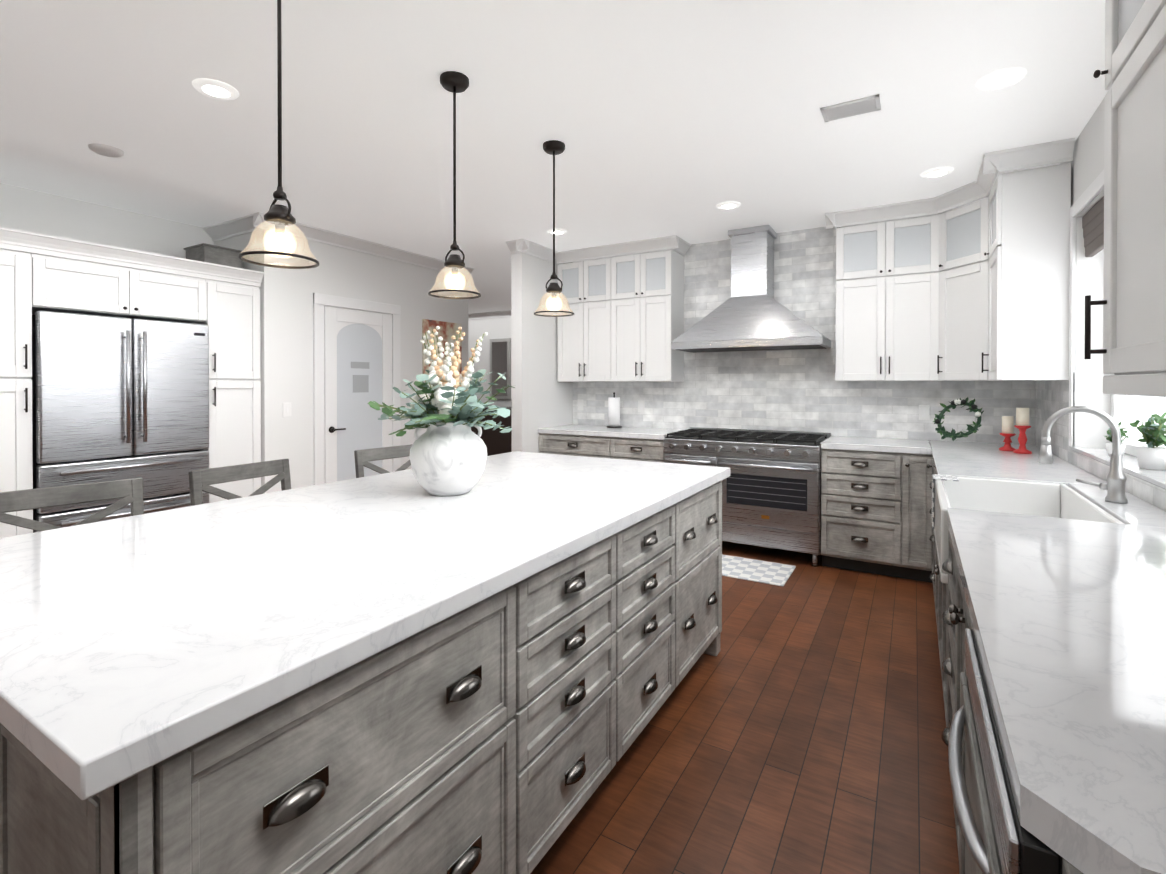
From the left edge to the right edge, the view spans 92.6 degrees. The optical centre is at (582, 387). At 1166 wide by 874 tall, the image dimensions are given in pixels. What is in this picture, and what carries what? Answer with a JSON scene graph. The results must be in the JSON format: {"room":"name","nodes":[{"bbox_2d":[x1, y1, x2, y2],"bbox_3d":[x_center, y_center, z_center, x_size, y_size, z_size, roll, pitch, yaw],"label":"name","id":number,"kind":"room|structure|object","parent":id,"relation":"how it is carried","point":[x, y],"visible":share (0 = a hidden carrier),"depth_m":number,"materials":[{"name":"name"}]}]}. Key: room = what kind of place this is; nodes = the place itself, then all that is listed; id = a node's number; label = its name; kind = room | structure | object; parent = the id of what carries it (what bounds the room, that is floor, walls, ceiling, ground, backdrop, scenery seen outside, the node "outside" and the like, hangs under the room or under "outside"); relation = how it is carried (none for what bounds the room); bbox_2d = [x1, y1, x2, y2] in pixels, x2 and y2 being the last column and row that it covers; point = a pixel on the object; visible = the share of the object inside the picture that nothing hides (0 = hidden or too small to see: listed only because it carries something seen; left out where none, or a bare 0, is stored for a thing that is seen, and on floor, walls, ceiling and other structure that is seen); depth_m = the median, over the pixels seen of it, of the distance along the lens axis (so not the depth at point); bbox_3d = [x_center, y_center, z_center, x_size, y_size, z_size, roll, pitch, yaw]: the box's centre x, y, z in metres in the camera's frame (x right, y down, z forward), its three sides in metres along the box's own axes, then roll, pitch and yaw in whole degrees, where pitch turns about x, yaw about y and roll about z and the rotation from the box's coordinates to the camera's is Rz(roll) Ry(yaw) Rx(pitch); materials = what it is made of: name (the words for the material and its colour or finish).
{"room":"kitchen","nodes":[
{"label":"kitchen","id":0,"kind":"room"},
{"bbox_2d":[0,183,213,271],"bbox_3d":[-4.503,0.008,2.616,0.150,2.670,5.270,0,0,31],"label":"wall","id":1,"kind":"structure","parent":0,"point":[27,210],"depth_m":4.05,"materials":[{"name":"white paint"}]},
{"bbox_2d":[214,229,468,493],"bbox_3d":[-2.291,-0.009,5.606,0.900,2.670,2.330,0,0,31],"label":"wall","id":2,"kind":"structure","parent":0,"point":[286,311],"depth_m":4.68,"materials":[{"name":"white paint"}]},
{"bbox_2d":[203,214,255,241],"bbox_3d":[-2.852,-1.288,4.527,0.730,0.099,0.085,0,0,31],"label":"crown molding","id":3,"kind":"structure","parent":2,"relation":"attached to","point":[250,223],"depth_m":4.53,"materials":[{"name":"white wood"}]},
{"bbox_2d":[283,403,290,416],"bbox_3d":[-2.403,0.184,4.528,0.008,0.115,0.070,0,0,31],"label":"light switch","id":4,"kind":"object","parent":2,"relation":"attached to","point":[286,409],"visible":1,"depth_m":4.53,"materials":[{"name":"white plastic"}]},
{"bbox_2d":[313,293,400,484],"bbox_3d":[-2.026,0.264,5.107,0.063,2.130,0.920,0,0,31],"label":"pantry door","id":5,"kind":"structure","parent":2,"relation":"in","point":[356,360],"depth_m":5.04,"materials":[{"name":"white wood"}]},
{"bbox_2d":[251,212,473,276],"bbox_3d":[-1.889,-1.292,5.309,0.085,0.099,2.416,0,0,31],"label":"crown molding","id":6,"kind":"structure","parent":2,"relation":"attached to","point":[312,233],"depth_m":5.07,"materials":[{"name":"white wood"}]},
{"bbox_2d":[422,319,461,374],"bbox_3d":[-1.512,-0.402,6.007,0.025,0.610,0.560,0,0,31],"label":"framed picture","id":7,"kind":"object","parent":2,"relation":"attached to","point":[446,331],"visible":0.48,"depth_m":5.99},
{"bbox_2d":[468,317,510,406],"bbox_3d":[-1.512,-0.037,10.249,6.900,2.670,0.150,0,0,31],"label":"wall","id":8,"kind":"structure","parent":0,"point":[497,328],"depth_m":10.31,"materials":[{"name":"white paint"}]},
{"bbox_2d":[468,310,510,319],"bbox_3d":[-1.637,-1.321,10.178,6.750,0.099,0.085,0,0,31],"label":"crown molding","id":9,"kind":"structure","parent":8,"relation":"attached to","point":[497,314],"depth_m":10.22,"materials":[{"name":"white wood"}]},
{"bbox_2d":[490,338,510,398],"bbox_3d":[-1.506,-0.331,10.129,0.470,1.100,0.043,0,0,31],"label":"mirror","id":10,"kind":"object","parent":8,"relation":"attached to","point":[500,355],"visible":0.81,"depth_m":10.10,"materials":[{"name":"grey mirror"}]},
{"bbox_2d":[511,252,572,452],"bbox_3d":[-0.387,-0.009,5.563,0.120,2.670,0.900,0,0,31],"label":"wall","id":11,"kind":"structure","parent":0,"point":[541,396],"depth_m":5.30,"materials":[{"name":"white paint"}]},
{"bbox_2d":[514,238,557,261],"bbox_3d":[-0.426,-1.292,5.287,0.086,0.099,0.571,0,0,31],"label":"crown molding","id":12,"kind":"structure","parent":11,"relation":"attached to","point":[523,245],"depth_m":5.22,"materials":[{"name":"white wood"}]},
{"bbox_2d":[0,0,1107,313],"bbox_3d":[-2.481,-1.389,4.594,11.400,0.100,11.150,0,0,31],"label":"ceiling","id":13,"kind":"structure","parent":0,"point":[680,118],"depth_m":2.65,"materials":[{"name":"white paint"}]},
{"bbox_2d":[88,143,124,157],"bbox_3d":[-2.662,-1.319,3.115,0.156,0.022,0.156,0,0,31],"label":"smoke detector","id":14,"kind":"object","parent":13,"relation":"attached to","point":[105,150],"visible":1,"depth_m":3.09,"materials":[{"name":"white plastic"}]},
{"bbox_2d":[192,78,238,99],"bbox_3d":[-1.631,-1.320,2.479,0.176,0.012,0.176,0,0,31],"label":"recessed light","id":15,"kind":"object","parent":13,"relation":"in","point":[218,89],"visible":0.9,"depth_m":2.46,"materials":[{"name":"white plastic"}]},
{"bbox_2d":[238,0,318,268],"bbox_3d":[-0.946,-0.856,1.738,0.222,0.929,0.222,0,0,31],"label":"pendant light","id":16,"kind":"object","parent":13,"relation":"hanging from","point":[281,217],"visible":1,"depth_m":1.73,"materials":[{"name":"glass"}]},
{"bbox_2d":[428,71,480,298],"bbox_3d":[-0.552,-0.860,2.400,0.222,0.929,0.222,0,0,31],"label":"pendant light","id":17,"kind":"object","parent":13,"relation":"hanging from","point":[454,82],"visible":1,"depth_m":2.39,"materials":[{"name":"glass"}]},
{"bbox_2d":[534,140,573,316],"bbox_3d":[-0.159,-0.864,3.062,0.222,0.929,0.222,0,0,31],"label":"pendant light","id":18,"kind":"object","parent":13,"relation":"hanging from","point":[553,148],"visible":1,"depth_m":3.05,"materials":[{"name":"glass"}]},
{"bbox_2d":[547,229,566,234],"bbox_3d":[-0.222,-1.333,4.794,0.176,0.012,0.176,0,0,31],"label":"recessed light","id":19,"kind":"object","parent":13,"relation":"in","point":[558,231],"visible":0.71,"depth_m":4.76,"materials":[{"name":"white"}]},
{"bbox_2d":[716,201,740,208],"bbox_3d":[1.067,-1.329,4.087,0.176,0.012,0.176,0,0,31],"label":"recessed light","id":20,"kind":"object","parent":13,"relation":"in","point":[730,204],"visible":0.9,"depth_m":4.07,"materials":[{"name":"white"}]},
{"bbox_2d":[820,94,880,121],"bbox_3d":[1.273,-1.321,2.650,0.250,0.012,0.160,0,0,31],"label":"ceiling vent","id":21,"kind":"object","parent":13,"relation":"in","point":[860,106],"visible":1,"depth_m":2.64,"materials":[{"name":"silver metal"}]},
{"bbox_2d":[920,167,953,177],"bbox_3d":[2.192,-1.326,3.454,0.176,0.012,0.176,0,0,31],"label":"recessed light","id":22,"kind":"object","parent":13,"relation":"in","point":[935,172],"visible":0.98,"depth_m":3.43,"materials":[{"name":"white plastic"}]},
{"bbox_2d":[976,67,1026,90],"bbox_3d":[1.797,-1.319,2.397,0.176,0.012,0.176,0,0,31],"label":"recessed light","id":23,"kind":"object","parent":13,"relation":"in","point":[1002,78],"visible":0.96,"depth_m":2.38,"materials":[{"name":"white plastic"}]},
{"bbox_2d":[530,541,958,873],"bbox_3d":[-2.481,1.356,4.610,11.400,0.050,11.150,0,0,31],"label":"floor","id":24,"kind":"structure","parent":0,"point":[796,724],"depth_m":2.06,"materials":[{"name":"brown wood"}]},
{"bbox_2d":[0,478,143,531],"bbox_3d":[-1.701,0.852,1.884,0.479,0.991,0.470,0,0,39],"label":"stool","id":25,"kind":"object","parent":24,"relation":"on","point":[129,491],"visible":0.19,"depth_m":2.03,"materials":[{"name":"grey wood"}]},
{"bbox_2d":[31,311,208,532],"bbox_3d":[-3.197,0.438,3.789,0.761,1.773,0.909,0,0,31],"label":"fridge","id":26,"kind":"object","parent":24,"relation":"on","point":[117,398],"visible":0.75,"depth_m":3.55,"materials":[{"name":"silver metal"}]},
{"bbox_2d":[0,227,263,537],"bbox_3d":[-3.312,0.222,3.678,0.725,2.230,2.010,0,0,31],"label":"tall cabinet","id":27,"kind":"object","parent":24,"relation":"on","point":[55,274],"visible":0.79,"depth_m":3.65,"materials":[{"name":"white wood"}]},
{"bbox_2d":[183,243,242,268],"bbox_3d":[-2.873,-0.946,4.347,0.300,0.255,0.300,0,0,31],"label":"box","id":28,"kind":"object","parent":27,"relation":"on","point":[210,253],"visible":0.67,"depth_m":4.24,"materials":[{"name":"grey wood"}]},
{"bbox_2d":[189,459,290,505],"bbox_3d":[-1.360,0.849,2.458,0.479,0.991,0.470,0,0,27],"label":"stool","id":29,"kind":"object","parent":24,"relation":"on","point":[200,481],"visible":0.08,"depth_m":2.51,"materials":[{"name":"grey wood"}]},
{"bbox_2d":[0,475,729,873],"bbox_3d":[-0.470,0.904,2.079,1.320,0.885,2.495,0,0,31],"label":"kitchen island","id":30,"kind":"object","parent":24,"relation":"on","point":[398,673],"depth_m":1.15,"materials":[{"name":"grey wood"}]},
{"bbox_2d":[0,451,729,806],"bbox_3d":[-0.497,0.439,2.093,1.378,0.045,2.588,0,0,31],"label":"island countertop","id":31,"kind":"structure","parent":30,"relation":"on","point":[124,641],"depth_m":1.18,"materials":[{"name":"white stone"}]},
{"bbox_2d":[367,326,514,495],"bbox_3d":[-0.542,0.086,2.191,0.596,0.658,0.541,0,0,31],"label":"flower arrangement","id":32,"kind":"object","parent":31,"relation":"on","point":[448,454],"visible":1,"depth_m":2.11,"materials":[{"name":"white ceramic"}]},
{"bbox_2d":[354,444,412,477],"bbox_3d":[-0.951,0.845,3.147,0.479,0.991,0.470,0,0,36],"label":"stool","id":33,"kind":"object","parent":24,"relation":"on","point":[363,457],"visible":0.15,"depth_m":3.19,"materials":[{"name":"grey wood"}]},
{"bbox_2d":[471,406,511,455],"bbox_3d":[-1.491,0.826,9.800,1.400,0.950,0.490,0,0,31],"label":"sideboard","id":34,"kind":"object","parent":24,"relation":"on","point":[496,441],"visible":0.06,"depth_m":9.51,"materials":[{"name":"brown wood"}]},
{"bbox_2d":[538,432,613,458],"bbox_3d":[0.082,0.884,5.428,0.822,0.885,0.631,0,0,31],"label":"base cabinet","id":35,"kind":"object","parent":24,"relation":"on","point":[561,443],"depth_m":5.15,"materials":[{"name":"grey wood"}]},
{"bbox_2d":[538,424,686,439],"bbox_3d":[0.286,0.420,5.302,1.299,0.045,0.639,0,0,31],"label":"countertop","id":36,"kind":"structure","parent":35,"relation":"on","point":[587,430],"depth_m":5.13,"materials":[{"name":"white stone"}]},
{"bbox_2d":[607,392,621,427],"bbox_3d":[0.307,0.222,5.478,0.150,0.347,0.150,0,0,31],"label":"paper towel","id":37,"kind":"object","parent":36,"relation":"on","point":[613,411],"visible":1,"depth_m":5.43,"materials":[{"name":"white paper"}]},
{"bbox_2d":[614,436,666,462],"bbox_3d":[0.605,0.886,5.118,0.560,0.885,0.631,0,0,31],"label":"base cabinet","id":38,"kind":"object","parent":24,"relation":"on","point":[636,443],"depth_m":4.82,"materials":[{"name":"grey wood"}]},
{"bbox_2d":[663,427,830,566],"bbox_3d":[1.347,0.854,4.618,1.216,0.955,0.723,0,0,31],"label":"range","id":39,"kind":"object","parent":24,"relation":"on","point":[771,491],"visible":0.85,"depth_m":4.27,"materials":[{"name":"silver metal"}]},
{"bbox_2d":[722,554,795,586],"bbox_3d":[1.038,1.329,4.184,0.985,0.008,0.470,0,0,31],"label":"area rug","id":40,"kind":"object","parent":24,"relation":"on","point":[771,573],"visible":0.44,"depth_m":4.03,"materials":[{"name":"white fabric"}]},
{"bbox_2d":[821,436,924,580],"bbox_3d":[2.177,0.870,4.171,0.660,0.928,0.656,0,0,31],"label":"base cabinet","id":41,"kind":"object","parent":24,"relation":"on","point":[873,489],"depth_m":3.92,"materials":[{"name":"grey wood"}]},
{"bbox_2d":[938,636,964,873],"bbox_3d":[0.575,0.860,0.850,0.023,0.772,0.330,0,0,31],"label":"dishwasher","id":42,"kind":"object","parent":24,"relation":"on","point":[951,735],"depth_m":1.05,"materials":[{"name":"grey metal"}]},
{"bbox_2d":[921,440,1165,873],"bbox_3d":[1.801,0.880,2.248,0.658,0.930,4.346,0,0,31],"label":"base cabinet","id":43,"kind":"object","parent":24,"relation":"on","point":[1051,632],"depth_m":0.88,"materials":[{"name":"white stone"}]},
{"bbox_2d":[933,397,983,440],"bbox_3d":[2.594,0.218,3.859,0.295,0.306,0.208,0,0,31],"label":"wreath","id":44,"kind":"object","parent":43,"relation":"on","point":[953,434],"visible":1,"depth_m":3.86,"materials":[{"name":"green plant"}]},
{"bbox_2d":[999,416,1015,450],"bbox_3d":[2.725,0.296,3.577,0.090,0.220,0.090,0,0,31],"label":"candle holder","id":45,"kind":"object","parent":43,"relation":"on","point":[1007,433],"visible":1,"depth_m":3.56,"materials":[{"name":"red wood"}]},
{"bbox_2d":[1013,408,1031,453],"bbox_3d":[2.715,0.267,3.443,0.090,0.280,0.090,0,0,31],"label":"candle holder","id":46,"kind":"object","parent":43,"relation":"on","point":[1022,421],"visible":1,"depth_m":3.43,"materials":[{"name":"red wood"}]},
{"bbox_2d":[934,477,1123,583],"bbox_3d":[1.671,0.553,2.181,0.485,0.262,0.832,0,0,31],"label":"farmhouse sink","id":47,"kind":"object","parent":43,"relation":"in","point":[1064,501],"visible":0.33,"depth_m":2.45,"materials":[{"name":"white ceramic"}]},
{"bbox_2d":[932,474,958,528],"bbox_3d":[1.661,0.528,2.559,0.098,0.231,0.140,0,0,31],"label":"dish towel","id":48,"kind":"object","parent":47,"relation":"hanging from","point":[944,477],"visible":1,"depth_m":2.53,"materials":[{"name":"fabric"}]},
{"bbox_2d":[1038,406,1127,502],"bbox_3d":[1.865,0.242,2.091,0.252,0.347,0.107,0,0,31],"label":"faucet","id":49,"kind":"object","parent":43,"relation":"on","point":[1114,486],"visible":1,"depth_m":2.03,"materials":[{"name":"silver metal"}]},
{"bbox_2d":[1060,97,1110,448],"bbox_3d":[2.544,0.008,2.630,0.200,2.670,3.250,0,0,31],"label":"wall","id":50,"kind":"structure","parent":0,"point":[1091,430],"depth_m":2.95,"materials":[{"name":"white paint"}]},
{"bbox_2d":[973,137,1074,380],"bbox_3d":[2.628,-0.685,3.373,0.395,1.288,0.720,0,0,31],"label":"upper cabinet","id":51,"kind":"object","parent":50,"relation":"attached to","point":[978,290],"depth_m":3.14,"materials":[{"name":"white wood"}]},
{"bbox_2d":[1084,0,1165,396],"bbox_3d":[1.040,-0.646,0.699,0.393,1.335,1.671,0,0,31],"label":"upper cabinet","id":52,"kind":"object","parent":50,"relation":"attached to","point":[1133,303],"visible":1,"depth_m":1.23,"materials":[{"name":"white wood"}]},
{"bbox_2d":[1073,447,1165,488],"bbox_3d":[2.193,0.336,2.102,0.162,0.020,1.978,0,0,31],"label":"window sill","id":53,"kind":"structure","parent":0,"point":[1131,467],"depth_m":2.31,"materials":[{"name":"paint"}]},
{"bbox_2d":[1069,170,1144,456],"bbox_3d":[2.209,-0.324,2.092,0.208,1.300,2.085,0,0,31],"label":"window","id":54,"kind":"structure","parent":53,"relation":"on","point":[1093,190],"depth_m":2.99,"materials":[{"name":"white wood"}]},
{"bbox_2d":[1082,196,1103,256],"bbox_3d":[2.171,-0.792,2.108,0.048,0.220,1.960,0,0,31],"label":"window shade","id":55,"kind":"object","parent":54,"relation":"attached to","point":[1093,225],"visible":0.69,"depth_m":2.79,"materials":[{"name":"grey fabric"}]},
{"bbox_2d":[1103,422,1130,455],"bbox_3d":[2.501,0.235,2.610,0.084,0.174,0.197,0,0,31],"label":"potted plant","id":56,"kind":"object","parent":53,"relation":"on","point":[1109,444],"visible":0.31,"depth_m":2.60,"materials":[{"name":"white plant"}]},
{"bbox_2d":[1129,412,1165,469],"bbox_3d":[2.248,0.208,2.193,0.118,0.232,0.204,0,0,31],"label":"potted plant","id":57,"kind":"object","parent":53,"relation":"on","point":[1151,455],"visible":0.98,"depth_m":2.19,"materials":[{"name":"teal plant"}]},
{"bbox_3d":[1.626,-0.006,4.978,4.177,2.670,0.150,0,0,31],"label":"wall","id":58,"kind":"structure","parent":0,"visible":0},
{"bbox_2d":[555,235,690,381],"bbox_3d":[0.360,-0.697,5.396,1.290,1.288,0.393,0,0,31],"label":"upper cabinet","id":59,"kind":"object","parent":58,"relation":"attached to","point":[624,322],"visible":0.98,"depth_m":5.25,"materials":[{"name":"white wood"}]},
{"bbox_2d":[671,225,830,352],"bbox_3d":[1.407,-0.829,4.711,1.210,1.017,0.500,0,0,31],"label":"range hood","id":60,"kind":"object","parent":58,"relation":"attached to","point":[751,314],"visible":1,"depth_m":4.63,"materials":[{"name":"silver metal"}]},
{"bbox_2d":[573,209,1034,443],"bbox_3d":[1.546,-0.455,4.930,3.846,1.769,0.010,0,0,31],"label":"backsplash","id":61,"kind":"structure","parent":58,"relation":"attached to","point":[803,390],"depth_m":4.77,"materials":[{"name":"tile"}]},
{"bbox_2d":[578,399,582,409],"bbox_3d":[-0.027,0.187,5.856,0.070,0.115,0.007,0,0,31],"label":"electrical outlet","id":62,"kind":"object","parent":61,"relation":"attached to","point":[580,404],"visible":1,"depth_m":5.85,"materials":[{"name":"white plastic"}]},
{"bbox_2d":[638,400,644,411],"bbox_3d":[0.575,0.189,5.498,0.070,0.115,0.007,0,0,31],"label":"electrical outlet","id":63,"kind":"object","parent":61,"relation":"attached to","point":[641,406],"visible":1,"depth_m":5.50,"materials":[{"name":"white plastic"}]},
{"bbox_2d":[919,405,929,419],"bbox_3d":[2.621,0.196,4.283,0.070,0.115,0.007,0,0,31],"label":"electrical outlet","id":64,"kind":"object","parent":61,"relation":"attached to","point":[924,412],"visible":1,"depth_m":4.28,"materials":[{"name":"white plastic"}]},
{"bbox_2d":[825,182,972,380],"bbox_3d":[2.454,-0.689,3.993,1.325,1.288,0.668,0,0,31],"label":"upper cabinet","id":65,"kind":"object","parent":58,"relation":"attached to","point":[904,288],"depth_m":4.07,"materials":[{"name":"white wood"}]},
{"bbox_3d":[0.535,0.028,-0.753,0.200,2.670,4.620,0,0,31],"label":"wall","id":66,"kind":"structure","parent":0,"visible":0},
{"bbox_2d":[1034,372,1165,510],"bbox_3d":[2.091,0.186,2.075,0.010,0.520,4.350,0,0,31],"label":"backsplash","id":67,"kind":"structure","parent":66,"relation":"attached to","point":[1051,397],"depth_m":3.14,"materials":[{"name":"tile"}]},
{"label":"outside","id":68,"kind":"structure","parent":0,"visible":0},
{"bbox_2d":[1126,395,1165,446],"bbox_3d":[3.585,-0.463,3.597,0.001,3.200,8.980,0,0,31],"label":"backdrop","id":69,"kind":"structure","parent":68,"point":[1142,408],"depth_m":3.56,"materials":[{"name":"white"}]}
]}

